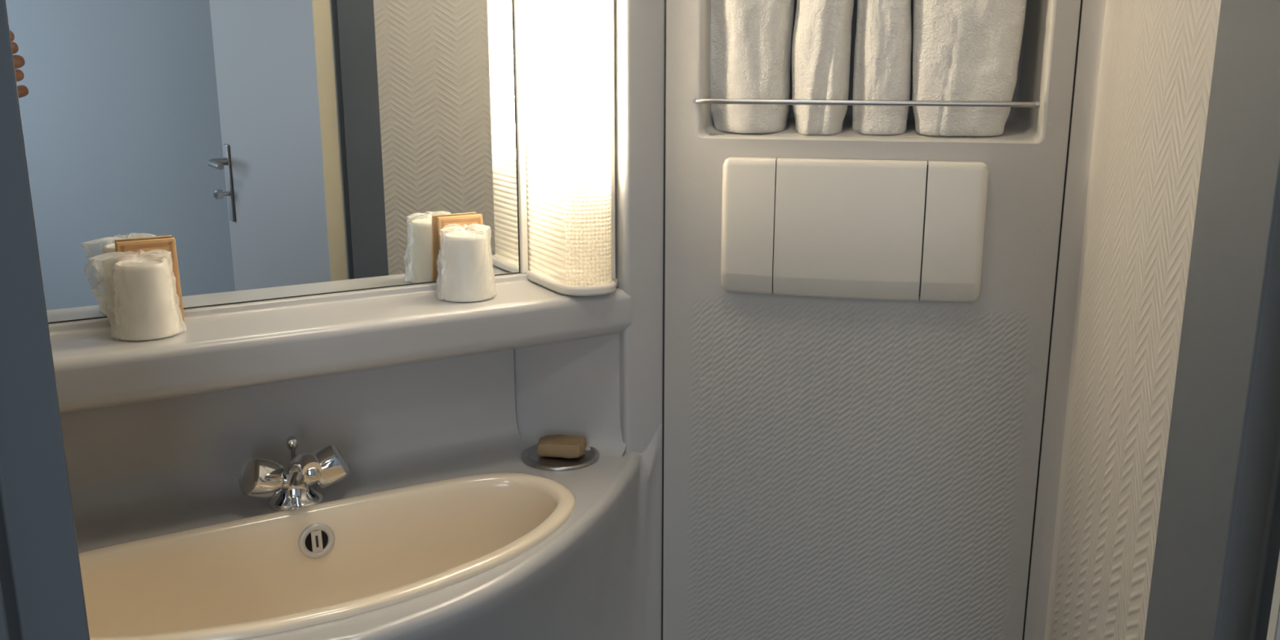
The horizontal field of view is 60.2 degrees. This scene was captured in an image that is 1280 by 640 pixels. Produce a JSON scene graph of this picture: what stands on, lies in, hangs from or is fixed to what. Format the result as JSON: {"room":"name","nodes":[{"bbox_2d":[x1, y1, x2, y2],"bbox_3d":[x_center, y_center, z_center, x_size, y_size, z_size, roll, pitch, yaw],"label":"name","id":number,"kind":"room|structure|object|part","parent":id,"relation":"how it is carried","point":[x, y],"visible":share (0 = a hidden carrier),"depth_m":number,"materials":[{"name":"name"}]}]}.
{"room":"bathroom","nodes":[
{"label":"bathroom","id":0,"kind":"room"},
{"bbox_2d":[662,0,1080,639],"bbox_3d":[0.268,-0.111,1.374,0.481,2.400,0.001,3,14,11],"label":"wall","id":1,"kind":"structure","parent":0,"point":[834,468],"depth_m":1.43,"materials":[{"name":"grey plastic"}]},
{"bbox_2d":[661,0,666,639],"bbox_3d":[0.033,-0.124,1.428,0.003,2.400,0.011,3,14,11],"label":"trim","id":2,"kind":"structure","parent":1,"relation":"attached to","point":[664,70],"depth_m":1.45,"materials":[{"name":"black"}]},
{"bbox_2d":[720,156,988,302],"bbox_3d":[0.259,-0.110,1.365,0.318,0.174,0.020,3,14,11],"label":"flush plate","id":3,"kind":"object","parent":1,"relation":"attached to","point":[900,230],"visible":1,"depth_m":1.35,"materials":[{"name":"beige plastic"}]},
{"bbox_3d":[0.136,-0.117,1.389,0.066,0.173,0.019,3,14,11],"label":"panel","id":4,"kind":"part","parent":3,"relation":"part of","materials":[{"name":"beige plastic"}]},
{"bbox_3d":[0.261,-0.113,1.369,0.307,0.162,0.010,3,14,11],"label":"frame","id":5,"kind":"part","parent":3,"relation":"part of","materials":[{"name":"beige plastic"}]},
{"bbox_3d":[0.381,-0.105,1.340,0.070,0.173,0.019,3,14,11],"label":"panel","id":6,"kind":"part","parent":3,"relation":"part of","materials":[{"name":"beige plastic"}]},
{"bbox_2d":[692,98,1039,108],"bbox_3d":[0.267,-0.262,1.334,0.412,0.009,0.016,3,14,12],"label":"towel rail","id":7,"kind":"object","parent":1,"relation":"attached to","point":[1036,104],"visible":1,"depth_m":1.33,"materials":[{"name":"silver metal"}]},
{"bbox_2d":[695,0,1057,143],"bbox_3d":[0.288,-0.481,1.350,0.416,0.509,0.137,3,14,11],"label":"niche","id":8,"kind":"object","parent":1,"relation":"attached to","point":[1023,125],"depth_m":1.36,"materials":[{"name":"grey plastic"}]},
{"bbox_2d":[710,0,794,133],"bbox_3d":[0.138,-0.426,1.383,0.112,0.373,0.099,4,14,15],"label":"folded towel","id":9,"kind":"object","parent":8,"relation":"in","point":[751,40],"visible":0.87,"depth_m":1.37,"materials":[{"name":"white fabric"}]},
{"bbox_2d":[791,0,854,135],"bbox_3d":[0.228,-0.421,1.365,0.076,0.374,0.097,3,14,14],"label":"folded towel","id":10,"kind":"object","parent":8,"relation":"in","point":[822,35],"visible":0.96,"depth_m":1.35,"materials":[{"name":"white fabric"}]},
{"bbox_2d":[852,0,911,135],"bbox_3d":[0.302,-0.418,1.352,0.070,0.373,0.092,2,14,8],"label":"folded towel","id":11,"kind":"object","parent":8,"relation":"in","point":[883,34],"visible":0.95,"depth_m":1.34,"materials":[{"name":"white fabric"}]},
{"bbox_2d":[911,0,1026,136],"bbox_3d":[0.399,-0.413,1.333,0.132,0.373,0.102,3,14,11],"label":"folded towel","id":12,"kind":"object","parent":8,"relation":"in","point":[963,50],"visible":0.95,"depth_m":1.31,"materials":[{"name":"white fabric"}]},
{"bbox_2d":[1022,0,1082,639],"bbox_3d":[0.506,-0.101,1.332,0.002,2.400,0.010,3,14,11],"label":"trim","id":13,"kind":"structure","parent":1,"relation":"attached to","point":[1081,5],"depth_m":1.35,"materials":[{"name":"black"}]},
{"bbox_2d":[1023,0,1221,639],"bbox_3d":[0.460,-0.066,1.191,1.320,2.400,0.896,0,14,0],"label":"wall","id":14,"kind":"structure","parent":0,"point":[1157,56],"depth_m":0.97,"materials":[{"name":"beige"}]},
{"bbox_2d":[1023,0,1106,639],"bbox_3d":[0.517,-0.098,1.321,0.024,2.400,0.003,7,15,25],"label":"trim","id":15,"kind":"structure","parent":14,"relation":"attached to","point":[1092,18],"depth_m":1.34,"materials":[{"name":"grey plastic"}]},
{"bbox_3d":[-0.450,1.487,0.005,3.300,0.050,4.100,0,14,0],"label":"floor","id":16,"kind":"structure","parent":0,"visible":0},
{"bbox_2d":[48,0,664,639],"bbox_3d":[-0.364,-0.048,1.119,0.995,2.400,0.439,-7,16,-28],"label":"moulded washstand","id":17,"kind":"object","parent":16,"relation":"on","point":[411,385],"visible":0.93,"depth_m":1.35,"materials":[{"name":"grey plastic"}]},
{"bbox_2d":[91,248,186,341],"bbox_3d":[-0.540,-0.030,1.192,0.086,0.091,0.075,0,14,0],"label":"plastic cup","id":18,"kind":"object","parent":17,"relation":"on","point":[145,308],"visible":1,"depth_m":1.17,"materials":[{"name":"white plastic"}]},
{"bbox_2d":[115,237,184,321],"bbox_3d":[-0.547,-0.042,1.236,0.060,0.094,0.019,-8,16,-29],"label":"packet","id":19,"kind":"object","parent":17,"relation":"on","point":[161,244],"visible":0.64,"depth_m":1.24,"materials":[{"name":"paper"}]},
{"bbox_2d":[238,435,349,511],"bbox_3d":[-0.406,0.181,1.286,0.118,0.082,0.113,0,14,0],"label":"mixer tap","id":20,"kind":"object","parent":17,"relation":"on","point":[262,479],"visible":1,"depth_m":1.28,"materials":[{"name":"silver metal"}]},
{"bbox_3d":[-0.437,0.184,1.278,0.048,0.053,0.047,-13,19,-43],"label":"knob","id":21,"kind":"part","parent":20,"relation":"part of","materials":[{"name":"silver metal"}]},
{"bbox_3d":[-0.413,0.170,1.318,0.015,0.067,0.015,0,14,0],"label":"pop rod","id":22,"kind":"part","parent":20,"relation":"part of","materials":[{"name":"silver metal"}]},
{"bbox_3d":[-0.389,0.176,1.270,0.025,0.064,0.094,-8,16,-31],"label":"spout","id":23,"kind":"part","parent":20,"relation":"part of","materials":[{"name":"silver metal"}]},
{"bbox_3d":[-0.372,0.174,1.317,0.048,0.053,0.047,-4,14,-17],"label":"knob","id":24,"kind":"part","parent":20,"relation":"part of","materials":[{"name":"silver metal"}]},
{"bbox_2d":[60,349,528,534],"bbox_3d":[-0.512,0.150,1.294,0.815,0.138,0.050,-8,16,-29],"label":"backsplash","id":25,"kind":"structure","parent":17,"relation":"attached to","point":[139,462],"depth_m":1.36,"materials":[{"name":"grey plastic"}]},
{"bbox_2d":[78,472,575,639],"bbox_3d":[-0.347,0.321,1.176,0.639,0.154,0.273,-8,16,-29],"label":"basin","id":26,"kind":"object","parent":17,"relation":"in","point":[295,568],"visible":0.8,"depth_m":1.26,"materials":[{"name":"beige ceramic"}]},
{"bbox_2d":[311,529,323,553],"bbox_3d":[-0.373,0.255,1.273,0.012,0.026,0.005,-8,16,-29],"label":"grille","id":27,"kind":"object","parent":26,"relation":"attached to","point":[317,535],"depth_m":1.27,"materials":[{"name":"white plastic"}]},
{"bbox_2d":[436,213,484,264],"bbox_3d":[-0.227,-0.086,1.416,0.060,0.094,0.019,-8,16,-29],"label":"packet","id":28,"kind":"object","parent":17,"relation":"on","point":[456,221],"visible":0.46,"depth_m":1.41,"materials":[{"name":"paper"}]},
{"bbox_2d":[436,223,497,302],"bbox_3d":[-0.217,-0.073,1.371,0.075,0.091,0.074,0,14,0],"label":"plastic cup","id":29,"kind":"object","parent":17,"relation":"on","point":[466,277],"visible":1,"depth_m":1.35,"materials":[{"name":"white plastic"}]},
{"bbox_2d":[521,444,599,471],"bbox_3d":[-0.105,0.178,1.457,0.103,0.004,0.103,0,14,0],"label":"soap dish","id":30,"kind":"object","parent":17,"relation":"on","point":[530,456],"visible":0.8,"depth_m":1.44,"materials":[{"name":"silver metal"}]},
{"bbox_2d":[537,434,586,457],"bbox_3d":[-0.103,0.167,1.459,0.064,0.020,0.040,2,14,9],"label":"soap","id":31,"kind":"object","parent":30,"relation":"on","point":[548,446],"visible":1,"depth_m":1.44,"materials":[{"name":"beige wax"}]},
{"bbox_2d":[521,0,617,296],"bbox_3d":[-0.084,-0.441,1.346,0.084,0.816,0.142,-8,16,-29],"label":"lamp","id":32,"kind":"object","parent":17,"relation":"on","point":[569,55],"visible":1,"depth_m":1.36,"materials":[{"name":"beige"}]},
{"bbox_3d":[-0.101,0.079,1.468,0.168,0.193,0.035,5,15,19],"label":"corner panel","id":33,"kind":"part","parent":17,"relation":"part of","materials":[{"name":"grey plastic"}]},
{"bbox_3d":[0.761,0.053,0.708,0.718,2.400,0.090,0,14,0],"label":"wall","id":34,"kind":"structure","parent":0,"visible":0},
{"bbox_2d":[1144,0,1279,639],"bbox_3d":[0.401,0.212,0.731,0.077,2.080,0.139,0,14,0],"label":"trim","id":35,"kind":"structure","parent":34,"relation":"attached to","point":[1217,547],"depth_m":0.68,"materials":[{"name":"grey paint"}]},
{"bbox_2d":[1266,551,1279,639],"bbox_3d":[0.514,0.345,0.294,0.099,2.010,0.792,-6,15,-24],"label":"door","id":36,"kind":"structure","parent":34,"relation":"in","point":[1273,629],"depth_m":0.62,"materials":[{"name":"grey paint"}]},
{"bbox_3d":[-0.888,0.032,0.792,0.664,2.400,0.048,0,14,0],"label":"wall","id":37,"kind":"structure","parent":0,"visible":0},
{"bbox_2d":[0,0,89,639],"bbox_3d":[-0.487,0.187,0.830,0.145,2.080,0.057,0,14,0],"label":"trim","id":38,"kind":"structure","parent":37,"relation":"attached to","point":[42,593],"depth_m":0.79,"materials":[{"name":"grey paint"}]},
{"bbox_3d":[-0.522,-0.098,1.319,1.346,2.400,0.831,0,14,0],"label":"wall","id":39,"kind":"structure","parent":0,"visible":0},
{"bbox_2d":[5,0,528,324],"bbox_3d":[-0.514,-0.457,1.173,0.838,0.912,0.011,-8,16,-29],"label":"wall mirror","id":40,"kind":"object","parent":39,"relation":"attached to","point":[285,148],"visible":1,"depth_m":1.28,"materials":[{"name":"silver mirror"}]},
{"bbox_3d":[-0.156,-0.506,1.373,0.011,0.912,0.011,-8,16,-29],"label":"trim","id":41,"kind":"part","parent":40,"relation":"part of","materials":[{"name":"beige plastic"}]}
]}

